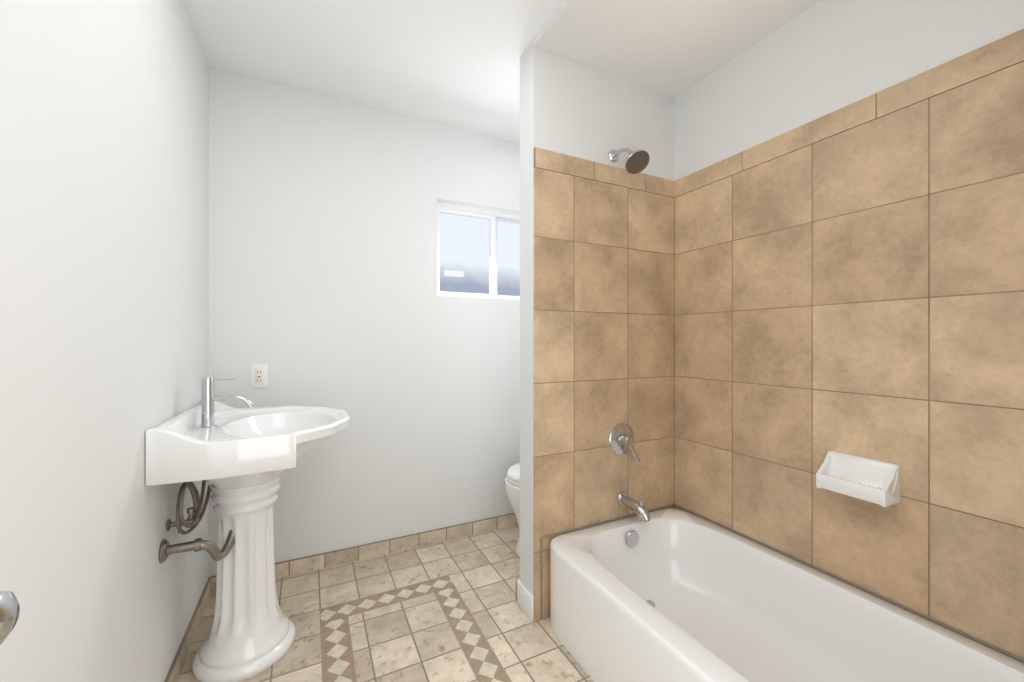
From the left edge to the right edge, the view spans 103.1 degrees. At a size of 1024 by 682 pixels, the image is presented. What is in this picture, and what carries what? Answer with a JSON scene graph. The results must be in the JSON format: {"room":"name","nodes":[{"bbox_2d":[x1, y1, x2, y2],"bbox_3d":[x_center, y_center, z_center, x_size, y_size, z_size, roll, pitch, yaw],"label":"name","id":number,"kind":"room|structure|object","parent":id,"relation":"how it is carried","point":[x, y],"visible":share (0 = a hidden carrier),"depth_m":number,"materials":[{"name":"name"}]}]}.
{"room":"bathroom","nodes":[
{"label":"bathroom","id":0,"kind":"room"},
{"bbox_2d":[0,0,208,681],"bbox_3d":[-0.923,-0.050,0.806,0.100,2.440,2.566,0,0,-27],"label":"wall","id":1,"kind":"structure","parent":0,"point":[104,235],"depth_m":0.90,"materials":[{"name":"white paint"}]},
{"bbox_2d":[0,591,19,644],"bbox_3d":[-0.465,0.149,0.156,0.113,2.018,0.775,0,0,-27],"label":"door knob","id":2,"kind":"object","parent":1,"relation":"in","point":[9,609],"depth_m":0.44,"materials":[{"name":"white metal"}]},
{"bbox_2d":[164,577,210,681],"bbox_3d":[-0.874,1.133,0.830,0.010,0.075,2.366,0,0,-27],"label":"baseboard","id":3,"kind":"structure","parent":1,"relation":"attached to","point":[174,672],"depth_m":1.54,"materials":[{"name":"tile"}]},
{"bbox_2d":[209,67,519,576],"bbox_3d":[-0.505,-0.050,2.414,2.084,2.440,0.140,0,0,-27],"label":"wall","id":4,"kind":"structure","parent":0,"point":[322,250],"depth_m":2.18,"materials":[{"name":"white paint"}]},
{"bbox_2d":[250,364,267,387],"bbox_3d":[-1.225,0.170,1.971,0.072,0.116,0.009,0,0,-27],"label":"outlet","id":5,"kind":"object","parent":4,"relation":"attached to","point":[258,375],"visible":1,"depth_m":1.97,"materials":[{"name":"white plastic"}]},
{"bbox_2d":[211,513,517,593],"bbox_3d":[-0.467,1.133,2.349,2.072,0.075,0.010,0,0,-27],"label":"baseboard","id":6,"kind":"structure","parent":4,"relation":"attached to","point":[283,569],"depth_m":2.23,"materials":[{"name":"tile"}]},
{"bbox_2d":[437,201,519,299],"bbox_3d":[-0.124,-0.550,2.619,0.780,0.570,0.064,0,0,-27],"label":"window","id":7,"kind":"structure","parent":4,"relation":"in","point":[493,217],"depth_m":2.57,"materials":[{"name":"white plastic"}]},
{"bbox_2d":[177,525,593,681],"bbox_3d":[0.054,1.170,1.293,2.284,0.001,2.566,0,0,-27],"label":"floor","id":8,"kind":"structure","parent":0,"point":[451,610],"depth_m":1.69,"materials":[{"name":"tile"}]},
{"bbox_2d":[146,377,349,681],"bbox_3d":[-0.936,0.651,1.578,0.563,1.038,0.710,0,0,-27],"label":"pedestal sink","id":9,"kind":"object","parent":8,"relation":"on","point":[240,461],"visible":1,"depth_m":1.45,"materials":[{"name":"white ceramic"}]},
{"bbox_2d":[197,377,253,429],"bbox_3d":[-1.062,0.226,1.515,0.169,0.186,0.054,0,0,-27],"label":"faucet","id":10,"kind":"object","parent":9,"relation":"on","point":[208,398],"depth_m":1.48,"materials":[{"name":"silver metal"}]},
{"bbox_2d":[505,463,519,557],"bbox_3d":[0.297,0.769,2.343,0.710,0.802,0.486,0,0,-27],"label":"toilet","id":11,"kind":"object","parent":8,"relation":"on","point":[512,482],"visible":0.06,"depth_m":2.18,"materials":[{"name":"white ceramic"}]},
{"bbox_2d":[541,504,1023,681],"bbox_3d":[0.812,0.997,1.204,0.786,0.347,1.524,0,0,-27],"label":"bathtub","id":12,"kind":"object","parent":8,"relation":"on","point":[670,595],"visible":0.98,"depth_m":1.43,"materials":[{"name":"white ceramic"}]},
{"bbox_2d":[184,0,820,142],"bbox_3d":[0.054,-1.305,1.293,2.284,0.130,2.566,0,0,-27],"label":"ceiling","id":13,"kind":"structure","parent":0,"point":[454,63],"depth_m":1.72,"materials":[{"name":"white paint"}]},
{"bbox_2d":[520,39,673,595],"bbox_3d":[0.431,-0.050,1.947,0.824,2.440,0.124,0,0,-27],"label":"wall","id":14,"kind":"structure","parent":0,"point":[569,107],"depth_m":1.80,"materials":[{"name":"white paint"}]},
{"bbox_2d":[516,579,533,620],"bbox_3d":[0.167,1.120,1.819,0.264,0.100,0.144,0,0,-27],"label":"baseboard","id":15,"kind":"structure","parent":14,"relation":"attached to","point":[525,599],"depth_m":1.75,"materials":[{"name":"white wood"}]},
{"bbox_2d":[534,147,673,620],"bbox_3d":[0.457,0.180,1.885,0.814,1.980,0.010,0,0,-27],"label":"tile","id":16,"kind":"structure","parent":14,"relation":"attached to","point":[603,300],"depth_m":1.84,"materials":[{"name":"beige tile"}]},
{"bbox_2d":[609,423,639,462],"bbox_3d":[0.529,0.472,1.876,0.148,0.176,0.069,0,0,-27],"label":"shower valve","id":17,"kind":"object","parent":16,"relation":"attached to","point":[621,438],"visible":1,"depth_m":1.88,"materials":[{"name":"silver metal"}]},
{"bbox_2d":[617,492,650,522],"bbox_3d":[0.553,0.745,1.829,0.060,0.092,0.175,0,0,-27],"label":"tub spout","id":18,"kind":"object","parent":16,"relation":"attached to","point":[637,507],"visible":1,"depth_m":1.81,"materials":[{"name":"silver metal"}]},
{"bbox_2d":[608,150,617,161],"bbox_3d":[0.474,-0.862,1.893,0.056,0.056,0.010,0,0,-27],"label":"flange","id":19,"kind":"object","parent":14,"relation":"attached to","point":[612,158],"visible":0.9,"depth_m":1.89,"materials":[{"name":"silver metal"}]},
{"bbox_2d":[613,148,630,156],"bbox_3d":[0.501,-0.843,1.839,0.017,0.064,0.130,0,0,-27],"label":"shower arm","id":20,"kind":"object","parent":14,"relation":"attached to","point":[619,151],"visible":0.88,"depth_m":1.84},
{"bbox_2d":[625,149,649,173],"bbox_3d":[0.537,-0.783,1.754,0.107,0.101,0.099,0,0,-27],"label":"shower head","id":21,"kind":"object","parent":20,"relation":"attached to","point":[636,161],"visible":1,"depth_m":1.74},
{"bbox_2d":[674,0,1023,180],"bbox_3d":[1.031,-0.050,1.780,0.100,2.440,2.566,0,0,-27],"label":"wall","id":22,"kind":"structure","parent":0,"point":[821,58],"depth_m":1.48,"materials":[{"name":"white paint"}]},
{"bbox_2d":[674,29,1023,662],"bbox_3d":[1.167,0.180,1.385,0.010,1.980,1.538,0,0,-27],"label":"tile","id":23,"kind":"structure","parent":22,"relation":"attached to","point":[849,279],"depth_m":1.32,"materials":[{"name":"beige tile"}]},
{"bbox_2d":[816,451,899,506],"bbox_3d":[1.133,0.450,1.341,0.089,0.121,0.194,0,0,-27],"label":"soap dish","id":24,"kind":"object","parent":23,"relation":"attached to","point":[869,480],"visible":1,"depth_m":1.32,"materials":[{"name":"white ceramic"}]},
{"label":"outside","id":25,"kind":"structure","parent":0,"visible":0},
{"bbox_2d":[440,213,519,295],"bbox_3d":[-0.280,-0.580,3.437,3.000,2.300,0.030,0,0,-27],"label":"window pane","id":26,"kind":"object","parent":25,"point":[471,255],"depth_m":3.44,"materials":[{"name":"white"}]}
]}

